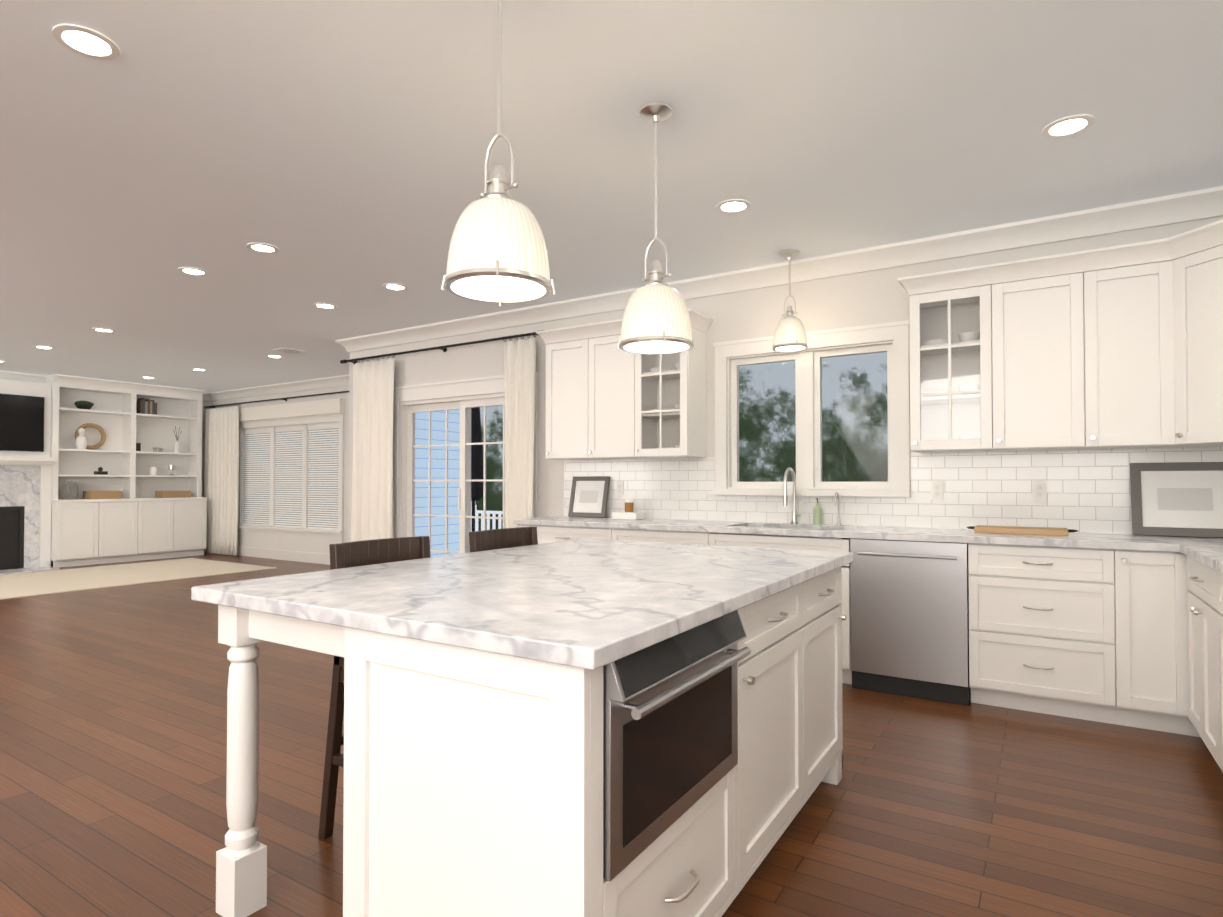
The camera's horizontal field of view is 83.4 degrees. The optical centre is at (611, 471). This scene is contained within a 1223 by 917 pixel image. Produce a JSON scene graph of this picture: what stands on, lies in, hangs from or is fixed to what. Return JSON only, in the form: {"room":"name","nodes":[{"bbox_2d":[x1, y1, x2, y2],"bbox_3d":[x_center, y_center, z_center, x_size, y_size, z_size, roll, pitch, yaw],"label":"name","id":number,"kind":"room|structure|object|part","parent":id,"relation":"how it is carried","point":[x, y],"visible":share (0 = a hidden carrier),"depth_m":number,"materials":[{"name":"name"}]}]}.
{"room":"kitchen","nodes":[
{"label":"kitchen","id":0,"kind":"room"},
{"bbox_2d":[51,400,210,565],"bbox_3d":[-9.526,-0.041,7.938,0.150,2.750,9.750,-1,-1,32],"label":"wall","id":1,"kind":"structure","parent":0,"point":[205,403],"depth_m":11.80,"materials":[{"name":"white paint"}]},
{"bbox_2d":[0,370,207,400],"bbox_3d":[-9.458,-1.353,7.827,0.100,0.125,9.594,-1,-1,32],"label":"crown molding","id":2,"kind":"structure","parent":1,"relation":"attached to","point":[6,375],"depth_m":9.69,"materials":[{"name":"white paint"}]},
{"bbox_2d":[211,385,348,542],"bbox_3d":[-4.434,-0.003,10.410,5.850,2.750,0.150,-1,-1,32],"label":"wall","id":3,"kind":"structure","parent":0,"point":[345,396],"depth_m":10.25,"materials":[{"name":"white paint"}]},
{"bbox_2d":[204,391,348,408],"bbox_3d":[-4.512,-1.126,10.295,5.780,0.056,0.150,-1,-1,32],"label":"curtain rod","id":4,"kind":"object","parent":3,"relation":"attached to","point":[225,405],"visible":0.65,"depth_m":10.73,"materials":[{"name":"black metal"}]},
{"bbox_2d":[204,406,238,555],"bbox_3d":[-6.530,0.154,11.478,1.043,2.440,0.117,-1,-1,32],"label":"curtain","id":5,"kind":"object","parent":4,"relation":"hanging from","point":[221,477],"visible":1,"depth_m":11.42,"materials":[{"name":"white fabric"}]},
{"bbox_2d":[208,375,348,400],"bbox_3d":[-4.452,-1.314,10.290,5.724,0.125,0.100,-1,-1,32],"label":"crown molding","id":6,"kind":"structure","parent":3,"relation":"attached to","point":[341,380],"depth_m":10.73,"materials":[{"name":"white paint"}]},
{"bbox_2d":[238,398,343,564],"bbox_3d":[-5.034,0.163,10.740,2.780,2.430,0.223,-1,-1,32],"label":"window","id":7,"kind":"structure","parent":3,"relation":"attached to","point":[292,476],"depth_m":10.65,"materials":[{"name":"white paint"}]},
{"bbox_2d":[415,409,471,556],"bbox_3d":[-3.527,-0.140,9.004,3.183,3.320,1.610,-1,-1,32],"label":"siding","id":8,"kind":"object","parent":3,"relation":"attached to","point":[438,459],"depth_m":8.31,"materials":[{"name":"blue wood"}]},
{"bbox_2d":[0,553,1222,916],"bbox_3d":[-3.827,1.306,4.253,13.700,0.060,9.900,-1,-1,32],"label":"floor","id":9,"kind":"structure","parent":0,"point":[112,745],"depth_m":2.64,"materials":[{"name":"brown wood"}]},
{"bbox_2d":[0,379,59,574],"bbox_3d":[-8.301,0.046,9.041,0.747,2.610,1.564,-1,-1,32],"label":"fireplace","id":10,"kind":"object","parent":9,"relation":"on","point":[25,505],"visible":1,"depth_m":9.51,"materials":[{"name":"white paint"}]},
{"bbox_2d":[0,393,43,451],"bbox_3d":[-8.364,-0.673,9.137,0.050,0.770,1.300,-1,-1,32],"label":"tv","id":11,"kind":"object","parent":10,"relation":"attached to","point":[21,422],"visible":1,"depth_m":9.46,"materials":[{"name":"black"}]},
{"bbox_2d":[45,374,206,567],"bbox_3d":[-7.452,0.004,10.649,0.477,2.744,2.050,-1,-1,32],"label":"built-in bookshelf","id":12,"kind":"object","parent":9,"relation":"on","point":[138,521],"visible":1,"depth_m":10.60,"materials":[{"name":"white paint"}]},
{"bbox_2d":[61,480,78,499],"bbox_3d":[-7.867,0.265,9.967,0.200,0.280,0.200,-1,-1,32],"label":"glass jar","id":13,"kind":"object","parent":12,"relation":"in","point":[69,490],"visible":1,"depth_m":9.90,"materials":[{"name":"white"}]},
{"bbox_2d":[75,428,87,448],"bbox_3d":[-7.821,-0.486,10.127,0.150,0.315,0.146,-1,-1,32],"label":"decorative vase","id":14,"kind":"object","parent":12,"relation":"in","point":[81,441],"visible":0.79,"depth_m":10.09,"materials":[{"name":"white ceramic"}]},
{"bbox_2d":[74,401,93,409],"bbox_3d":[-7.834,-0.985,10.190,0.238,0.136,0.226,-1,-1,32],"label":"bowl","id":15,"kind":"object","parent":12,"relation":"in","point":[83,404],"visible":0.88,"depth_m":10.12,"materials":[{"name":"green ceramic"}]},
{"bbox_2d":[75,423,105,449],"bbox_3d":[-7.838,-0.530,10.327,0.064,0.404,0.404,-1,-1,32],"label":"wreath","id":16,"kind":"object","parent":12,"relation":"in","point":[100,429],"visible":0.81,"depth_m":10.36,"materials":[{"name":"beige wicker"}]},
{"bbox_2d":[94,467,107,474],"bbox_3d":[-7.714,-0.012,10.366,0.080,0.115,0.150,-1,-1,32],"label":"decoration","id":17,"kind":"object","parent":12,"relation":"in","point":[100,471],"visible":0.94,"depth_m":10.34,"materials":[{"name":"brown wood"}]},
{"bbox_2d":[83,491,121,498],"bbox_3d":[-7.649,0.350,10.313,0.260,0.120,0.400,-1,-1,32],"label":"decorative basket","id":18,"kind":"object","parent":12,"relation":"in","point":[102,494],"visible":1,"depth_m":10.20,"materials":[{"name":"beige wicker"}]},
{"bbox_2d":[136,443,140,450],"bbox_3d":[-7.459,-0.383,10.778,0.100,0.130,0.070,-1,-1,32],"label":"decorative box","id":19,"kind":"object","parent":12,"relation":"in","point":[138,446],"visible":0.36,"depth_m":10.76,"materials":[{"name":"black"}]},
{"bbox_2d":[136,398,156,414],"bbox_3d":[-7.392,-1.031,10.905,0.170,0.250,0.238,-1,-1,32],"label":"books","id":20,"kind":"object","parent":12,"relation":"in","point":[145,406],"visible":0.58,"depth_m":10.83,"materials":[{"name":"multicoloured paper"}]},
{"bbox_2d":[149,466,157,474],"bbox_3d":[-7.329,-0.015,10.980,0.120,0.140,0.120,-1,-1,32],"label":"decorative jar","id":21,"kind":"object","parent":12,"relation":"in","point":[153,470],"visible":0.88,"depth_m":10.94,"materials":[{"name":"white ceramic"}]},
{"bbox_2d":[153,448,162,451],"bbox_3d":[-7.297,-0.349,11.036,0.070,0.070,0.147,-1,-1,32],"label":"cups","id":22,"kind":"object","parent":12,"relation":"in","point":[159,449],"visible":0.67,"depth_m":11.04,"materials":[{"name":"white ceramic"}]},
{"bbox_2d":[168,465,174,474],"bbox_3d":[-7.186,-0.026,11.209,0.090,0.170,0.090,-1,-1,32],"label":"candle stand","id":23,"kind":"object","parent":12,"relation":"in","point":[171,468],"visible":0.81,"depth_m":11.18,"materials":[{"name":"silver metal"}]},
{"bbox_2d":[155,491,190,497],"bbox_3d":[-7.123,0.368,11.152,0.260,0.110,0.420,-1,-1,32],"label":"decorative basket","id":24,"kind":"object","parent":12,"relation":"in","point":[172,494],"visible":1,"depth_m":11.04,"materials":[{"name":"beige wicker"}]},
{"bbox_2d":[173,426,181,452],"bbox_3d":[-7.140,-0.530,11.289,0.090,0.440,0.135,-1,-1,32],"label":"vase","id":25,"kind":"object","parent":12,"relation":"in","point":[177,446],"visible":0.92,"depth_m":11.26,"materials":[{"name":"white ceramic"}]},
{"bbox_2d":[0,558,276,599],"bbox_3d":[-6.788,1.336,8.471,2.300,0.012,4.200,-1,-1,32],"label":"rug","id":26,"kind":"object","parent":9,"relation":"on","point":[17,585],"visible":1,"depth_m":8.82,"materials":[{"name":"beige fabric"}]},
{"bbox_2d":[318,536,429,838],"bbox_3d":[-0.687,0.747,2.398,0.479,1.000,0.420,-1,-1,32],"label":"stool","id":27,"kind":"object","parent":9,"relation":"on","point":[361,553],"visible":0.27,"depth_m":2.33,"materials":[{"name":"brown wood"}]},
{"bbox_2d":[469,527,537,552],"bbox_3d":[-0.331,0.756,2.966,0.479,1.000,0.420,-1,-1,32],"label":"stool","id":28,"kind":"object","parent":9,"relation":"on","point":[491,539],"visible":0.17,"depth_m":3.09,"materials":[{"name":"brown wood"}]},
{"bbox_2d":[216,566,845,916],"bbox_3d":[-0.065,0.805,2.350,1.338,0.882,1.880,-1,-1,32],"label":"kitchen island","id":29,"kind":"object","parent":9,"relation":"on","point":[685,773],"visible":0.85,"depth_m":1.51,"materials":[{"name":"white paint"}]},
{"bbox_2d":[191,538,852,669],"bbox_3d":[-0.084,0.345,2.369,1.340,0.038,1.940,-1,-1,32],"label":"island countertop","id":30,"kind":"structure","parent":29,"relation":"on","point":[589,604],"depth_m":1.80,"materials":[{"name":"stone"}]},
{"bbox_2d":[517,524,620,543],"bbox_3d":[-0.183,0.854,5.384,0.938,0.880,0.617,-1,-1,32],"label":"base cabinet","id":31,"kind":"object","parent":9,"relation":"on","point":[545,534],"depth_m":5.10,"materials":[{"name":"white paint"}]},
{"bbox_2d":[514,516,1222,551],"bbox_3d":[1.389,0.468,4.389,4.687,0.219,0.644,-1,-1,32],"label":"countertop","id":32,"kind":"structure","parent":31,"relation":"on","point":[1073,540],"depth_m":4.05,"materials":[{"name":"stone"}]},
{"bbox_2d":[568,476,609,517],"bbox_3d":[-0.187,0.208,5.688,0.360,0.340,0.020,-1,-13,32],"label":"picture frame","id":33,"kind":"object","parent":32,"relation":"on","point":[589,496],"visible":1,"depth_m":5.68,"materials":[{"name":"grey wood"}]},
{"bbox_2d":[612,511,643,519],"bbox_3d":[0.129,0.345,5.381,0.220,0.055,0.130,-1,-1,32],"label":"tray","id":34,"kind":"object","parent":32,"relation":"on","point":[629,515],"visible":0.98,"depth_m":5.32,"materials":[{"name":"white ceramic"}]},
{"bbox_2d":[624,499,633,511],"bbox_3d":[0.138,0.267,5.377,0.074,0.100,0.072,-1,-1,32],"label":"candle jar","id":35,"kind":"object","parent":34,"relation":"on","point":[629,505],"visible":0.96,"depth_m":5.35,"materials":[{"name":"orange glass"}]},
{"bbox_2d":[783,467,802,523],"bbox_3d":[1.229,0.166,4.660,0.088,0.391,0.242,-1,-1,32],"label":"faucet","id":36,"kind":"object","parent":32,"relation":"on","point":[795,515],"visible":1,"depth_m":4.72,"materials":[{"name":"silver metal"}]},
{"bbox_2d":[813,498,821,524],"bbox_3d":[1.403,0.270,4.675,0.060,0.184,0.066,-1,-1,32],"label":"soap bottle","id":37,"kind":"object","parent":32,"relation":"on","point":[817,514],"visible":1,"depth_m":4.66,"materials":[{"name":"green plastic"}]},
{"bbox_2d":[834,492,841,525],"bbox_3d":[1.496,0.246,4.550,0.036,0.226,0.124,-1,-1,32],"label":"filter faucet","id":38,"kind":"object","parent":32,"relation":"on","point":[838,523],"visible":1,"depth_m":4.58,"materials":[{"name":"silver metal"}]},
{"bbox_2d":[966,525,1077,535],"bbox_3d":[2.330,0.335,3.912,0.549,0.030,0.220,-1,-1,32],"label":"cutting board","id":39,"kind":"object","parent":32,"relation":"on","point":[1022,530],"visible":1,"depth_m":3.84,"materials":[{"name":"brown wood"}]},
{"bbox_2d":[1130,462,1222,537],"bbox_3d":[3.052,0.147,3.654,0.455,0.400,0.020,-1,-13,32],"label":"picture frame","id":40,"kind":"object","parent":32,"relation":"on","point":[1180,499],"visible":0.94,"depth_m":3.67,"materials":[{"name":"grey wood"}]},
{"bbox_2d":[621,529,752,546],"bbox_3d":[0.482,0.847,4.967,0.868,0.880,0.617,-1,-1,32],"label":"base cabinet","id":41,"kind":"object","parent":9,"relation":"on","point":[704,538],"depth_m":4.60,"materials":[{"name":"white paint"}]},
{"bbox_2d":[842,563,851,683],"bbox_3d":[1.156,0.936,4.543,0.960,0.690,0.617,-1,-1,32],"label":"base cabinet","id":42,"kind":"object","parent":9,"relation":"on","point":[846,602],"depth_m":4.04,"materials":[{"name":"white paint"}]},
{"bbox_2d":[850,538,970,705],"bbox_3d":[1.807,0.835,4.095,0.612,0.878,0.634,-1,-1,32],"label":"dishwasher","id":43,"kind":"object","parent":9,"relation":"on","point":[909,618],"visible":0.85,"depth_m":3.85,"materials":[{"name":"silver metal"}]},
{"bbox_2d":[968,543,1136,727],"bbox_3d":[2.384,0.828,3.775,0.699,0.880,0.617,-1,-1,32],"label":"base cabinet","id":44,"kind":"object","parent":9,"relation":"on","point":[1096,635],"depth_m":3.50,"materials":[{"name":"white paint"}]},
{"bbox_2d":[1133,550,1196,736],"bbox_3d":[2.753,0.825,3.543,0.289,0.880,0.617,-1,-1,32],"label":"base cabinet","id":45,"kind":"object","parent":9,"relation":"on","point":[1160,631],"depth_m":3.28,"materials":[{"name":"white paint"}]},
{"bbox_2d":[1187,556,1222,771],"bbox_3d":[2.143,0.797,1.788,0.652,0.880,2.955,-1,-1,32],"label":"base cabinet","id":46,"kind":"object","parent":9,"relation":"on","point":[1205,635],"visible":0.92,"depth_m":2.86,"materials":[{"name":"white paint"}]},
{"bbox_2d":[1174,540,1222,573],"bbox_3d":[2.582,0.347,2.486,0.642,0.038,1.288,-1,-1,32],"label":"countertop","id":47,"kind":"structure","parent":46,"relation":"on","point":[1206,551],"depth_m":2.96,"materials":[{"name":"stone"}]},
{"bbox_2d":[0,0,1222,392],"bbox_3d":[-3.827,-1.504,4.297,13.700,0.060,9.900,-1,-1,32],"label":"ceiling","id":48,"kind":"structure","parent":0,"point":[334,152],"depth_m":3.13,"materials":[{"name":"white paint"}]},
{"bbox_2d":[33,346,54,348],"bbox_3d":[-6.460,-1.412,7.813,0.190,0.007,0.190,-1,-1,32],"label":"recessed light","id":49,"kind":"object","parent":48,"relation":"in","point":[43,347],"visible":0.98,"depth_m":7.81,"materials":[{"name":"white paint"}]},
{"bbox_2d":[52,24,119,59],"bbox_3d":[-1.831,-1.497,2.396,0.190,0.007,0.190,-1,-1,32],"label":"recessed light","id":50,"kind":"object","parent":48,"relation":"in","point":[86,41],"visible":1,"depth_m":2.39,"materials":[{"name":"white paint"}]},
{"bbox_2d":[92,328,114,332],"bbox_3d":[-5.126,-1.426,6.929,0.190,0.007,0.190,-1,-1,32],"label":"recessed light","id":51,"kind":"object","parent":48,"relation":"in","point":[103,330],"visible":0.98,"depth_m":6.92,"materials":[{"name":"white paint"}]},
{"bbox_2d":[178,267,207,275],"bbox_3d":[-3.044,-1.456,4.998,0.190,0.007,0.190,-1,-1,32],"label":"recessed light","id":52,"kind":"object","parent":48,"relation":"in","point":[193,271],"visible":0.96,"depth_m":5.00,"materials":[{"name":"white paint"}]},
{"bbox_2d":[191,368,206,370],"bbox_3d":[-5.615,-1.388,9.348,0.190,0.007,0.190,-1,-1,32],"label":"recessed light","id":53,"kind":"object","parent":48,"relation":"in","point":[197,369],"visible":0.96,"depth_m":9.34,"materials":[{"name":"white paint"}]},
{"bbox_2d":[247,243,278,252],"bbox_3d":[-2.284,-1.464,4.497,0.190,0.007,0.190,-1,-1,32],"label":"recessed light","id":54,"kind":"object","parent":48,"relation":"in","point":[263,247],"visible":0.98,"depth_m":4.49,"materials":[{"name":"white paint"}]},
{"bbox_2d":[266,355,282,357],"bbox_3d":[-4.106,-1.403,8.367,0.190,0.007,0.190,-1,-1,32],"label":"recessed light","id":55,"kind":"object","parent":48,"relation":"in","point":[275,356],"visible":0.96,"depth_m":8.37,"materials":[{"name":"white paint"}]},
{"bbox_2d":[273,348,304,353],"bbox_3d":[-3.771,-1.409,8.008,0.250,0.008,0.250,-1,-1,32],"label":"ceiling vent","id":56,"kind":"object","parent":48,"relation":"in","point":[288,350],"visible":1,"depth_m":7.98,"materials":[{"name":"white paint"}]},
{"bbox_2d":[313,303,336,308],"bbox_3d":[-2.492,-1.441,5.973,0.190,0.007,0.190,-1,-1,32],"label":"recessed light","id":57,"kind":"object","parent":48,"relation":"in","point":[325,305],"visible":0.9,"depth_m":5.96,"materials":[{"name":"white paint"}]},
{"bbox_2d":[383,283,407,290],"bbox_3d":[-1.699,-1.450,5.393,0.190,0.007,0.190,-1,-1,32],"label":"recessed light","id":58,"kind":"object","parent":48,"relation":"in","point":[395,286],"visible":0.94,"depth_m":5.38,"materials":[{"name":"white paint"}]},
{"bbox_2d":[441,0,555,305],"bbox_3d":[-0.325,-1.012,1.986,0.307,0.990,0.307,-1,-1,32],"label":"pendant light","id":59,"kind":"object","parent":48,"relation":"hanging from","point":[497,253],"visible":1,"depth_m":1.89,"materials":[{"name":"white glass"}]},
{"bbox_3d":[-0.325,-0.652,1.981,0.295,0.245,0.295,-1,-1,32],"label":"lamp shade","id":60,"kind":"part","parent":59,"relation":"part of","materials":[{"name":"white glass"}]},
{"bbox_2d":[617,102,694,355],"bbox_3d":[0.184,-0.999,2.836,0.307,0.990,0.307,-1,-1,32],"label":"pendant light","id":61,"kind":"object","parent":48,"relation":"hanging from","point":[656,318],"visible":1,"depth_m":2.75,"materials":[{"name":"white glass"}]},
{"bbox_3d":[0.184,-0.639,2.830,0.295,0.245,0.295,-1,-1,32],"label":"lamp shade","id":62,"kind":"part","parent":61,"relation":"part of","materials":[{"name":"white glass"}]},
{"bbox_2d":[716,199,750,213],"bbox_3d":[0.679,-1.475,3.820,0.190,0.007,0.190,-1,-1,32],"label":"recessed light","id":63,"kind":"object","parent":48,"relation":"in","point":[730,206],"visible":0.98,"depth_m":3.82,"materials":[{"name":"white paint"}]},
{"bbox_2d":[772,250,807,352],"bbox_3d":[1.195,-1.141,4.600,0.232,0.650,0.232,-1,-1,32],"label":"pendant light","id":64,"kind":"object","parent":48,"relation":"hanging from","point":[790,334],"visible":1,"depth_m":4.54,"materials":[{"name":"white glass"}]},
{"bbox_3d":[1.195,-0.929,4.597,0.220,0.200,0.220,-1,-1,32],"label":"lamp shade","id":65,"kind":"part","parent":64,"relation":"part of","materials":[{"name":"white glass"}]},
{"bbox_2d":[1042,114,1094,137],"bbox_3d":[1.970,-1.488,2.962,0.190,0.007,0.190,-1,-1,32],"label":"recessed light","id":66,"kind":"object","parent":48,"relation":"in","point":[1067,126],"visible":0.96,"depth_m":2.96,"materials":[{"name":"white paint"}]},
{"bbox_2d":[348,216,1222,541],"bbox_3d":[0.391,-0.080,5.495,7.550,2.750,0.150,-1,-1,32],"label":"wall","id":67,"kind":"structure","parent":0,"point":[864,298],"depth_m":5.09,"materials":[{"name":"white paint"}]},
{"bbox_2d":[340,330,542,364],"bbox_3d":[-1.714,-1.183,6.663,2.730,0.056,0.130,-1,-1,32],"label":"curtain rod","id":68,"kind":"object","parent":67,"relation":"attached to","point":[443,348],"visible":0.92,"depth_m":6.59,"materials":[{"name":"black metal"}]},
{"bbox_2d":[351,358,393,541],"bbox_3d":[-2.461,0.085,7.061,0.652,2.440,0.110,-1,-1,32],"label":"curtain","id":69,"kind":"object","parent":68,"relation":"hanging from","point":[372,467],"visible":0.77,"depth_m":7.03,"materials":[{"name":"white fabric"}]},
{"bbox_2d":[504,338,535,527],"bbox_3d":[-0.812,0.069,6.028,0.363,2.440,0.112,-1,-1,32],"label":"curtain","id":70,"kind":"object","parent":68,"relation":"hanging from","point":[519,371],"visible":0.6,"depth_m":6.01,"materials":[{"name":"white fabric"}]},
{"bbox_2d":[393,372,537,556],"bbox_3d":[-1.418,0.220,6.605,1.900,2.185,0.185,-1,-1,32],"label":"sliding glass door","id":71,"kind":"structure","parent":67,"relation":"in","point":[404,480],"depth_m":6.73,"materials":[{"name":"white paint"}]},
{"bbox_2d":[544,323,595,459],"bbox_3d":[-0.250,-0.623,5.621,0.479,1.040,0.327,-1,-1,32],"label":"upper cabinet","id":72,"kind":"object","parent":67,"relation":"attached to","point":[570,351],"depth_m":5.48,"materials":[{"name":"white paint"}]},
{"bbox_2d":[596,319,663,458],"bbox_3d":[0.081,-0.626,5.413,0.538,1.040,0.327,-1,-1,32],"label":"upper cabinet","id":73,"kind":"object","parent":67,"relation":"attached to","point":[606,398],"depth_m":5.26,"materials":[{"name":"white paint"}]},
{"bbox_2d":[335,186,1222,352],"bbox_3d":[0.234,-1.390,5.463,7.546,0.125,0.100,-1,-1,32],"label":"crown molding","id":74,"kind":"structure","parent":67,"relation":"attached to","point":[1178,208],"depth_m":4.51,"materials":[{"name":"white paint"}]},
{"bbox_2d":[713,320,910,496],"bbox_3d":[1.384,-0.400,4.842,1.370,1.140,0.210,-1,-1,32],"label":"kitchen window","id":75,"kind":"structure","parent":67,"relation":"in","point":[808,388],"depth_m":4.81,"materials":[{"name":"white paint"}]},
{"bbox_2d":[564,446,1222,533],"bbox_3d":[1.566,0.122,4.659,4.655,0.480,0.007,-1,-1,32],"label":"backsplash","id":76,"kind":"structure","parent":67,"relation":"attached to","point":[1088,490],"depth_m":4.29,"materials":[{"name":"tile"}]},
{"bbox_2d":[616,482,623,495],"bbox_3d":[0.069,0.139,5.589,0.070,0.115,0.007,-1,-1,32],"label":"outlet","id":77,"kind":"object","parent":76,"relation":"attached to","point":[619,485],"depth_m":5.59,"materials":[{"name":"white paint"}]},
{"bbox_2d":[931,481,942,499],"bbox_3d":[2.059,0.120,4.340,0.070,0.115,0.007,-1,-1,32],"label":"outlet","id":78,"kind":"object","parent":76,"relation":"attached to","point":[936,486],"depth_m":4.34,"materials":[{"name":"white paint"}]},
{"bbox_2d":[1033,481,1046,500],"bbox_3d":[2.525,0.115,4.048,0.070,0.115,0.007,-1,-1,32],"label":"outlet","id":79,"kind":"object","parent":76,"relation":"attached to","point":[1039,490],"depth_m":4.04,"materials":[{"name":"white paint"}]},
{"bbox_2d":[978,253,1069,450],"bbox_3d":[2.439,-0.649,3.935,0.552,1.040,0.327,-1,-1,32],"label":"upper cabinet","id":80,"kind":"object","parent":67,"relation":"attached to","point":[1024,384],"depth_m":3.84,"materials":[{"name":"white paint"}]},
{"bbox_2d":[1066,240,1158,448],"bbox_3d":[2.768,-0.653,3.703,0.487,1.040,0.369,-1,-1,32],"label":"upper cabinet","id":81,"kind":"object","parent":67,"relation":"attached to","point":[1118,346],"depth_m":3.62,"materials":[{"name":"white paint"}]},
{"bbox_2d":[1158,219,1222,446],"bbox_3d":[3.085,-0.659,3.328,0.668,1.040,0.668,-1,-1,32],"label":"upper cabinet","id":82,"kind":"object","parent":67,"relation":"attached to","point":[1190,263],"depth_m":3.41,"materials":[{"name":"white paint"}]},
{"label":"outside","id":83,"kind":"structure","parent":0,"visible":0},
{"bbox_3d":[0.222,1.566,7.411,11.100,0.120,2.940,-1,-1,32],"label":"deck","id":84,"kind":"object","parent":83,"visible":0},
{"bbox_2d":[471,407,482,531],"bbox_3d":[-1.585,0.198,7.882,0.440,2.630,0.440,-1,-1,32],"label":"umbrella","id":85,"kind":"object","parent":84,"relation":"on","point":[477,455],"depth_m":7.82,"materials":[{"name":"black fabric"}]},
{"bbox_2d":[475,505,502,530],"bbox_3d":[0.953,1.004,8.579,11.106,1.040,0.100,-1,-1,32],"label":"railing","id":86,"kind":"object","parent":84,"relation":"on","point":[494,513],"depth_m":10.33,"materials":[{"name":"white wood"}]},
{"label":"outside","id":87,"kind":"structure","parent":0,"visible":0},
{"bbox_2d":[475,352,887,530],"bbox_3d":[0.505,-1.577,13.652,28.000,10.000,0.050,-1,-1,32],"label":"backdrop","id":88,"kind":"structure","parent":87,"point":[853,436],"depth_m":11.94,"materials":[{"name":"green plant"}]}
]}

